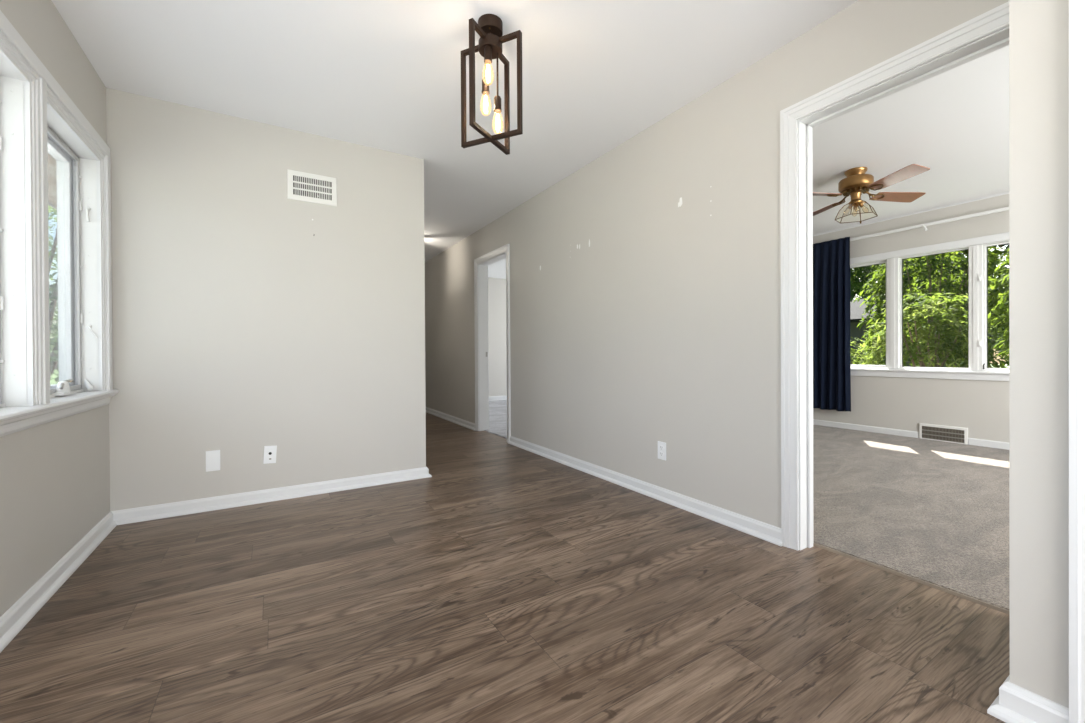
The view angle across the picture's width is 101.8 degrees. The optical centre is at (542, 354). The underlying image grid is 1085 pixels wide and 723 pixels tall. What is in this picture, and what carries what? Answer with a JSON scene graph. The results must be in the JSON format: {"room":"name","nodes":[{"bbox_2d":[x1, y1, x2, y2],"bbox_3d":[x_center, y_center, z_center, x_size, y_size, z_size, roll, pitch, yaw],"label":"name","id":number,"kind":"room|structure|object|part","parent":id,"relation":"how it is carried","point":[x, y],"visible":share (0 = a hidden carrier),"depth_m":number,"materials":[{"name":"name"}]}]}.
{"room":"empty dining room","nodes":[
{"label":"empty dining room","id":0,"kind":"room"},
{"bbox_2d":[48,153,56,209],"bbox_3d":[-3.091,-1.387,2.562,0.685,0.200,6.800,0,0,-31],"label":"soffit","id":1,"kind":"structure","parent":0,"point":[52,172],"depth_m":3.32,"materials":[{"name":"grey paint"}]},
{"bbox_2d":[0,0,109,616],"bbox_3d":[-1.645,-0.218,1.033,0.160,2.540,12.920,0,0,-31],"label":"wall","id":2,"kind":"structure","parent":0,"point":[55,475],"depth_m":1.84,"materials":[{"name":"beige paint"}]},
{"bbox_2d":[0,55,26,407],"bbox_3d":[-1.843,-0.418,1.343,0.149,1.255,0.689,0,0,-31],"label":"window","id":3,"kind":"structure","parent":2,"relation":"in","point":[13,327],"depth_m":1.65,"materials":[{"name":"white plastic"}]},
{"bbox_3d":[-1.841,-0.425,1.344,0.019,1.208,0.659,0,0,-31],"label":"screen frame","id":4,"kind":"part","parent":3,"relation":"part of","materials":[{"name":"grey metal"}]},
{"bbox_2d":[0,30,42,405],"bbox_3d":[-1.768,-0.442,1.389,0.029,1.276,0.757,0,0,-31],"label":"trim","id":5,"kind":"structure","parent":2,"relation":"attached to","point":[32,129],"depth_m":1.68,"materials":[{"name":"white paint"}]},
{"bbox_2d":[40,78,49,403],"bbox_3d":[-1.973,-0.443,1.732,0.033,1.276,0.043,0,0,-31],"label":"trim","id":6,"kind":"structure","parent":2,"relation":"attached to","point":[43,85],"depth_m":1.73,"materials":[{"name":"white paint"}]},
{"bbox_2d":[0,10,112,390],"bbox_3d":[-1.964,-0.475,1.730,0.026,1.340,1.673,0,0,-31],"label":"trim","id":7,"kind":"structure","parent":2,"relation":"attached to","point":[6,27],"depth_m":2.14,"materials":[{"name":"white paint"}]},
{"bbox_2d":[0,389,118,436],"bbox_3d":[-1.984,0.235,1.693,0.144,0.082,1.758,0,0,-31],"label":"trim","id":8,"kind":"structure","parent":2,"relation":"attached to","point":[12,419],"depth_m":1.76,"materials":[{"name":"white paint"}]},
{"bbox_2d":[47,107,98,397],"bbox_3d":[-2.258,-0.419,2.027,0.153,1.255,0.689,0,0,-31],"label":"window","id":9,"kind":"structure","parent":2,"relation":"in","point":[75,166],"depth_m":2.29,"materials":[{"name":"white plastic"}]},
{"bbox_3d":[-2.292,-0.420,2.006,0.045,1.220,0.657,0,0,-31],"label":"sash","id":10,"kind":"part","parent":9,"relation":"part of","materials":[{"name":"white plastic"}]},
{"bbox_3d":[-2.258,-0.426,2.027,0.019,1.208,0.659,0,0,-31],"label":"screen frame","id":11,"kind":"part","parent":9,"relation":"part of","materials":[{"name":"grey metal"}]},
{"bbox_3d":[-2.240,0.138,2.067,0.026,0.042,0.115,0,0,-29],"label":"crank handle","id":12,"kind":"part","parent":9,"relation":"part of","materials":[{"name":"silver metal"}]},
{"bbox_3d":[-2.397,-0.743,2.321,0.024,0.082,0.018,0,0,-31],"label":"lock lever","id":13,"kind":"part","parent":9,"relation":"part of","materials":[{"name":"white plastic"}]},
{"bbox_3d":[-2.381,0.156,2.318,0.059,0.061,0.028,0,0,22],"label":"hinge arm","id":14,"kind":"part","parent":9,"relation":"part of","materials":[{"name":"white plastic"}]},
{"bbox_3d":[-2.383,-0.126,2.330,0.052,0.077,0.016,0,0,-15],"label":"lock lever","id":15,"kind":"part","parent":9,"relation":"part of","materials":[{"name":"white plastic"}]},
{"bbox_2d":[0,467,426,652],"bbox_3d":[0.419,0.910,-0.466,1.783,0.075,7.966,0,0,-31],"label":"baseboard","id":16,"kind":"structure","parent":2,"relation":"attached to","point":[19,614],"depth_m":2.52,"materials":[{"name":"white paint"}]},
{"bbox_2d":[106,88,425,510],"bbox_3d":[-1.696,-0.277,2.978,1.783,2.440,0.121,0,0,-31],"label":"wall","id":17,"kind":"structure","parent":0,"point":[247,317],"depth_m":2.81,"materials":[{"name":"beige paint"}]},
{"bbox_2d":[206,450,219,471],"bbox_3d":[-2.021,0.649,2.705,0.072,0.126,0.007,0,0,-31],"label":"wall plate","id":18,"kind":"object","parent":17,"relation":"attached to","point":[212,457],"visible":1,"depth_m":2.71,"materials":[{"name":"white plastic"}]},
{"bbox_2d":[263,445,276,463],"bbox_3d":[-1.764,0.646,2.856,0.076,0.118,0.018,0,0,-31],"label":"cable plate","id":19,"kind":"object","parent":17,"relation":"attached to","point":[270,452],"visible":1,"depth_m":2.86,"materials":[{"name":"white plastic"}]},
{"bbox_2d":[287,169,336,205],"bbox_3d":[-1.554,-1.131,2.983,0.298,0.196,0.018,0,0,-31],"label":"air vent","id":20,"kind":"object","parent":17,"relation":"in","point":[301,186],"visible":1,"depth_m":2.98,"materials":[{"name":"white metal"}]},
{"bbox_2d":[484,400,506,438],"bbox_3d":[0.334,0.908,7.255,3.735,0.013,3.870,0,0,-31],"label":"floor","id":21,"kind":"structure","parent":0,"point":[498,408],"depth_m":6.33,"materials":[{"name":"grey carpet"}]},
{"bbox_2d":[488,277,506,396],"bbox_3d":[-0.701,-0.310,8.989,3.674,2.440,0.170,0,0,-31],"label":"wall","id":22,"kind":"structure","parent":0,"point":[496,286],"depth_m":8.77,"materials":[{"name":"beige paint"}]},
{"bbox_2d":[489,396,506,400],"bbox_3d":[-0.646,0.862,8.916,3.674,0.095,0.014,0,0,-31],"label":"baseboard","id":23,"kind":"structure","parent":22,"relation":"attached to","point":[491,398],"depth_m":8.76,"materials":[{"name":"white paint"}]},
{"bbox_2d":[0,412,1009,722],"bbox_3d":[-0.242,0.941,1.811,3.029,0.001,12.920,0,0,-31],"label":"floor","id":24,"kind":"structure","parent":0,"point":[508,583],"depth_m":1.56,"materials":[{"name":"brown wood"}]},
{"bbox_2d":[52,0,1008,278],"bbox_3d":[1.300,-1.592,2.785,7.113,0.160,13.000,0,0,-31],"label":"ceiling","id":25,"kind":"structure","parent":0,"point":[385,75],"depth_m":2.43,"materials":[{"name":"white paint"}]},
{"bbox_2d":[461,14,522,154],"bbox_3d":[-0.234,-1.235,1.994,0.235,0.530,0.235,0,0,-20],"label":"ceiling light","id":26,"kind":"object","parent":25,"relation":"hanging from","point":[489,27],"visible":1,"depth_m":1.97,"materials":[{"name":"brown metal"}]},
{"bbox_2d":[482,77,489,94],"bbox_3d":[-0.260,-1.230,2.016,0.036,0.064,0.036,0,0,-31],"label":"socket","id":27,"kind":"object","parent":26,"relation":"attached to","point":[485,88],"depth_m":2.00,"materials":[{"name":"brown metal"}]},
{"bbox_3d":[-0.260,-1.147,2.017,0.053,0.106,0.053,0,0,-31],"label":"bulb","id":28,"kind":"part","parent":26,"relation":"part of","materials":[{"name":"glass"}]},
{"bbox_2d":[484,45,491,63],"bbox_3d":[-0.243,-1.338,1.964,0.036,0.064,0.036,0,0,-31],"label":"socket","id":29,"kind":"object","parent":26,"relation":"attached to","point":[487,48],"depth_m":1.95,"materials":[{"name":"brown metal"}]},
{"bbox_3d":[-0.242,-1.255,1.964,0.053,0.106,0.053,0,0,-31],"label":"bulb","id":30,"kind":"part","parent":26,"relation":"part of","materials":[{"name":"glass"}]},
{"bbox_3d":[-0.234,-1.192,1.994,0.020,0.444,0.312,0,0,25],"label":"cage frame","id":31,"kind":"part","parent":26,"relation":"part of","materials":[{"name":"brown metal"}]},
{"bbox_3d":[-0.204,-1.270,2.004,0.008,0.205,0.008,0,0,-9],"label":"rod","id":32,"kind":"part","parent":26,"relation":"part of","materials":[{"name":"brown metal"}]},
{"bbox_2d":[494,95,501,112],"bbox_3d":[-0.204,-1.141,2.005,0.036,0.064,0.036,0,0,-31],"label":"socket","id":33,"kind":"object","parent":26,"relation":"attached to","point":[497,99],"depth_m":1.99,"materials":[{"name":"brown metal"}]},
{"bbox_3d":[-0.203,-1.058,2.005,0.053,0.106,0.053,0,0,-31],"label":"bulb","id":34,"kind":"part","parent":26,"relation":"part of","materials":[{"name":"glass"}]},
{"bbox_2d":[813,164,929,223],"bbox_3d":[2.590,-1.303,3.645,0.896,0.440,0.896,0,0,39],"label":"ceiling fan","id":35,"kind":"object","parent":25,"relation":"hanging from","point":[856,182],"visible":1,"depth_m":3.60,"materials":[{"name":"gold metal"}]},
{"bbox_3d":[2.223,-1.316,3.607,0.407,0.036,0.142,0,0,-6],"label":"blade","id":36,"kind":"part","parent":35,"relation":"part of","materials":[{"name":"brown wood"}]},
{"bbox_3d":[2.552,-1.320,4.011,0.142,0.036,0.407,0,0,-6],"label":"blade","id":37,"kind":"part","parent":35,"relation":"part of","materials":[{"name":"brown wood"}]},
{"bbox_3d":[2.957,-1.321,3.683,0.407,0.036,0.142,0,0,-6],"label":"blade","id":38,"kind":"part","parent":35,"relation":"part of","materials":[{"name":"brown wood"}]},
{"bbox_3d":[2.628,-1.317,3.278,0.142,0.036,0.407,0,0,-6],"label":"blade","id":39,"kind":"part","parent":35,"relation":"part of","materials":[{"name":"brown wood"}]},
{"bbox_2d":[425,0,1008,527],"bbox_3d":[-0.356,-0.293,4.788,0.121,2.440,7.858,0,0,-31],"label":"wall","id":40,"kind":"structure","parent":0,"point":[645,281],"depth_m":2.76,"materials":[{"name":"beige paint"}]},
{"bbox_2d":[426,407,474,430],"bbox_3d":[-1.585,0.888,6.667,0.034,0.075,2.932,0,0,-31],"label":"baseboard","id":41,"kind":"structure","parent":40,"relation":"attached to","point":[467,424],"depth_m":6.12,"materials":[{"name":"white paint"}]},
{"bbox_2d":[487,266,488,428],"bbox_3d":[-0.465,-0.122,5.106,0.023,2.098,0.909,0,0,-31],"label":"trim","id":42,"kind":"structure","parent":40,"relation":"attached to","point":[487,266],"depth_m":5.43,"materials":[{"name":"white paint"}]},
{"bbox_2d":[474,244,510,441],"bbox_3d":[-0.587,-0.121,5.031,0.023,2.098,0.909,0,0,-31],"label":"trim","id":43,"kind":"structure","parent":40,"relation":"attached to","point":[506,248],"depth_m":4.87,"materials":[{"name":"white paint"}]},
{"bbox_2d":[508,436,781,545],"bbox_3d":[0.412,0.892,3.401,0.034,0.075,2.926,0,0,-31],"label":"baseboard","id":44,"kind":"structure","parent":40,"relation":"attached to","point":[767,532],"depth_m":2.77,"materials":[{"name":"white paint"}]},
{"bbox_2d":[658,441,665,460],"bbox_3d":[0.767,0.616,2.839,0.009,0.114,0.070,0,0,-31],"label":"wall outlet","id":45,"kind":"object","parent":40,"relation":"attached to","point":[661,445],"visible":1,"depth_m":2.83,"materials":[{"name":"white plastic"}]},
{"bbox_2d":[780,1,1008,549],"bbox_3d":[1.403,-0.127,1.777,0.023,2.118,0.886,0,0,-31],"label":"trim","id":46,"kind":"structure","parent":40,"relation":"attached to","point":[994,20],"depth_m":2.10,"materials":[{"name":"white paint"}]},
{"bbox_2d":[798,27,1008,549],"bbox_3d":[1.464,-0.098,1.815,0.118,2.058,0.766,0,0,-31],"label":"trim","id":47,"kind":"structure","parent":40,"relation":"attached to","point":[997,40],"depth_m":2.11,"materials":[{"name":"white paint"}]},
{"bbox_2d":[813,543,1009,614],"bbox_3d":[1.521,0.928,1.851,0.022,0.012,0.770,0,0,-31],"label":"trim","id":48,"kind":"structure","parent":40,"relation":"attached to","point":[814,544],"depth_m":1.80,"materials":[{"name":"brown wood"}]},
{"bbox_2d":[813,419,918,437],"bbox_3d":[3.516,0.865,5.617,0.014,0.076,2.045,0,0,-31],"label":"baseboard","id":49,"kind":"structure","parent":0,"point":[890,431],"depth_m":5.14,"materials":[{"name":"white paint"}]},
{"bbox_2d":[813,192,1008,442],"bbox_3d":[3.387,-0.268,5.868,0.276,2.540,9.920,0,0,-31],"label":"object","id":50,"kind":"structure","parent":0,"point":[981,407],"depth_m":4.67,"materials":[{"name":"beige paint"}]},
{"bbox_2d":[813,237,850,411],"bbox_3d":[3.504,-0.361,5.399,0.078,2.072,0.470,0,0,-31],"label":"curtain","id":51,"kind":"object","parent":50,"relation":"hanging from","point":[831,259],"visible":0.97,"depth_m":5.36,"materials":[{"name":"blue fabric"}]},
{"bbox_2d":[850,232,1008,380],"bbox_3d":[4.142,-0.456,4.688,0.195,1.404,2.240,0,0,-31],"label":"window","id":52,"kind":"structure","parent":50,"relation":"attached to","point":[977,254],"depth_m":4.54,"materials":[{"name":"white plastic"}]},
{"bbox_3d":[3.787,-0.468,5.281,0.038,1.223,0.614,0,0,-31],"label":"sash","id":53,"kind":"part","parent":52,"relation":"part of","materials":[{"name":"clear glass"}]},
{"bbox_3d":[4.155,-0.467,4.680,0.038,1.223,0.579,0,0,-31],"label":"sash","id":54,"kind":"part","parent":52,"relation":"part of","materials":[{"name":"white plastic"}]},
{"bbox_3d":[4.513,-0.467,4.093,0.038,1.223,0.593,0,0,-31],"label":"sash","id":55,"kind":"part","parent":52,"relation":"part of","materials":[{"name":"white plastic"}]},
{"bbox_3d":[4.056,-1.339,4.605,0.116,0.085,2.630,0,0,-31],"label":"curtain rail","id":56,"kind":"part","parent":50,"relation":"part of","materials":[{"name":"white metal"}]},
{"bbox_2d":[919,423,967,444],"bbox_3d":[4.149,0.814,4.571,0.022,0.168,0.385,0,0,-31],"label":"floor register","id":57,"kind":"object","parent":50,"relation":"attached to","point":[952,434],"visible":1,"depth_m":4.56,"materials":[{"name":"white metal"}]},
{"bbox_2d":[968,438,1008,449],"bbox_3d":[5.069,0.868,3.076,0.014,0.076,3.118,0,0,-31],"label":"baseboard","id":58,"kind":"structure","parent":50,"relation":"attached to","point":[971,441],"depth_m":4.28,"materials":[{"name":"white paint"}]},
{"bbox_2d":[813,424,1009,610],"bbox_3d":[2.871,0.913,3.163,3.675,0.013,5.600,0,0,-31],"label":"floor","id":59,"kind":"structure","parent":0,"point":[935,512],"depth_m":2.67,"materials":[{"name":"beige carpet"}]},
{"bbox_2d":[1009,0,1068,707],"bbox_3d":[2.763,-0.284,-0.807,0.636,2.440,4.942,0,0,-31],"label":"wall","id":60,"kind":"structure","parent":0,"point":[1038,29],"depth_m":1.09,"materials":[{"name":"beige paint"}]},
{"bbox_2d":[987,675,1068,722],"bbox_3d":[1.423,0.889,1.232,0.530,0.090,0.136,0,0,-31],"label":"baseboard","id":61,"kind":"structure","parent":60,"relation":"attached to","point":[1014,703],"depth_m":1.11,"materials":[{"name":"white paint"}]},
{"bbox_2d":[1069,0,1084,722],"bbox_3d":[1.494,-0.122,0.638,0.023,2.118,0.947,0,0,-31],"label":"trim","id":62,"kind":"structure","parent":60,"relation":"attached to","point":[1076,7],"depth_m":1.03,"materials":[{"name":"white paint"}]},
{"label":"outside","id":63,"kind":"structure","parent":0,"visible":0},
{"bbox_2d":[50,364,1008,384],"bbox_3d":[3.323,1.291,13.754,100.000,0.050,100.000,0,0,-31],"label":"ground","id":64,"kind":"structure","parent":63,"point":[52,381],"depth_m":28.47,"materials":[{"name":"green plant"}]},
{"bbox_2d":[850,338,870,364],"bbox_3d":[5.682,0.412,8.652,1.718,1.750,1.697,0,0,6],"label":"rhododendron","id":65,"kind":"object","parent":64,"relation":"on","point":[853,353],"visible":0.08,"depth_m":8.28,"materials":[{"name":"green plant"}]},
{"bbox_2d":[850,264,881,307],"bbox_3d":[10.643,-2.931,16.722,4.223,8.323,3.966,-1,0,-36],"label":"shade tree","id":66,"kind":"object","parent":64,"relation":"on","point":[855,280],"visible":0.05,"depth_m":15.78,"materials":[{"name":"green plant"}]},
{"bbox_2d":[850,298,960,366],"bbox_3d":[14.091,-0.702,21.038,5.000,3.750,9.200,0,0,-31],"label":"garden shed","id":67,"kind":"object","parent":64,"relation":"on","point":[856,311],"visible":0.02,"depth_m":18.56,"materials":[{"name":"grey"}]},
{"bbox_2d":[850,251,966,298],"bbox_3d":[19.449,-3.702,27.165,7.464,13.561,12.435,0,0,-28],"label":"shade tree","id":68,"kind":"object","parent":64,"relation":"on","point":[854,293],"visible":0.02,"depth_m":24.92,"materials":[{"name":"green plant"}]},
{"bbox_2d":[853,246,1008,367],"bbox_3d":[7.638,-0.919,8.561,2.246,4.382,2.529,0,0,-31],"label":"tree","id":69,"kind":"object","parent":64,"relation":"on","point":[950,288],"visible":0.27,"depth_m":8.28,"materials":[{"name":"green plant"}]},
{"bbox_3d":[7.594,-0.371,8.555,1.105,3.288,1.125,0,0,-1],"label":"stem","id":70,"kind":"part","parent":69,"relation":"part of","materials":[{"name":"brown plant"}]},
{"bbox_2d":[856,292,1007,367],"bbox_3d":[6.051,0.154,6.909,1.682,2.271,1.902,0,0,-31],"label":"tree","id":71,"kind":"object","parent":64,"relation":"on","point":[956,322],"visible":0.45,"depth_m":6.66,"materials":[{"name":"green plant"}]},
{"bbox_3d":[6.003,0.385,6.868,0.902,1.810,0.447,0,0,-11],"label":"stem","id":72,"kind":"part","parent":71,"relation":"part of","materials":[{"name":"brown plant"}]},
{"bbox_2d":[863,244,1008,367],"bbox_3d":[11.431,-2.885,12.114,4.358,8.263,4.505,0,0,9],"label":"shade tree","id":73,"kind":"object","parent":64,"relation":"on","point":[958,255],"visible":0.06,"depth_m":11.72,"materials":[{"name":"green plant"}]},
{"bbox_3d":[11.308,-1.806,12.287,2.181,6.104,0.912,0,0,-13],"label":"stem","id":74,"kind":"part","parent":73,"relation":"part of","materials":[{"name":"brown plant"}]},
{"bbox_2d":[988,248,1008,367],"bbox_3d":[6.068,-0.403,4.879,1.758,3.402,1.732,0,0,19],"label":"rhododendron","id":75,"kind":"object","parent":64,"relation":"on","point":[994,301],"visible":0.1,"depth_m":5.30,"materials":[{"name":"green plant"}]},
{"bbox_3d":[-10.021,1.373,2.080,13.052,0.040,18.000,0,0,-31],"label":"gravel","id":76,"kind":"object","parent":64,"relation":"on","visible":0},
{"bbox_2d":[48,205,58,382],"bbox_3d":[-7.356,-1.061,6.291,3.796,4.779,3.809,0,0,-7],"label":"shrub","id":77,"kind":"object","parent":76,"relation":"on","point":[54,359],"visible":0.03,"depth_m":6.04,"materials":[{"name":"green plant"}]},
{"bbox_3d":[-7.088,-0.518,5.952,1.937,3.693,1.344,-1,0,-39],"label":"stem","id":78,"kind":"part","parent":77,"relation":"part of","materials":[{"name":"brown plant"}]},
{"bbox_2d":[48,208,58,361],"bbox_3d":[-12.393,-2.120,10.600,5.045,6.921,5.097,0,0,-31],"label":"shrub","id":79,"kind":"object","parent":76,"relation":"on","point":[55,212],"visible":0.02,"depth_m":10.35,"materials":[{"name":"green plant"}]}
]}

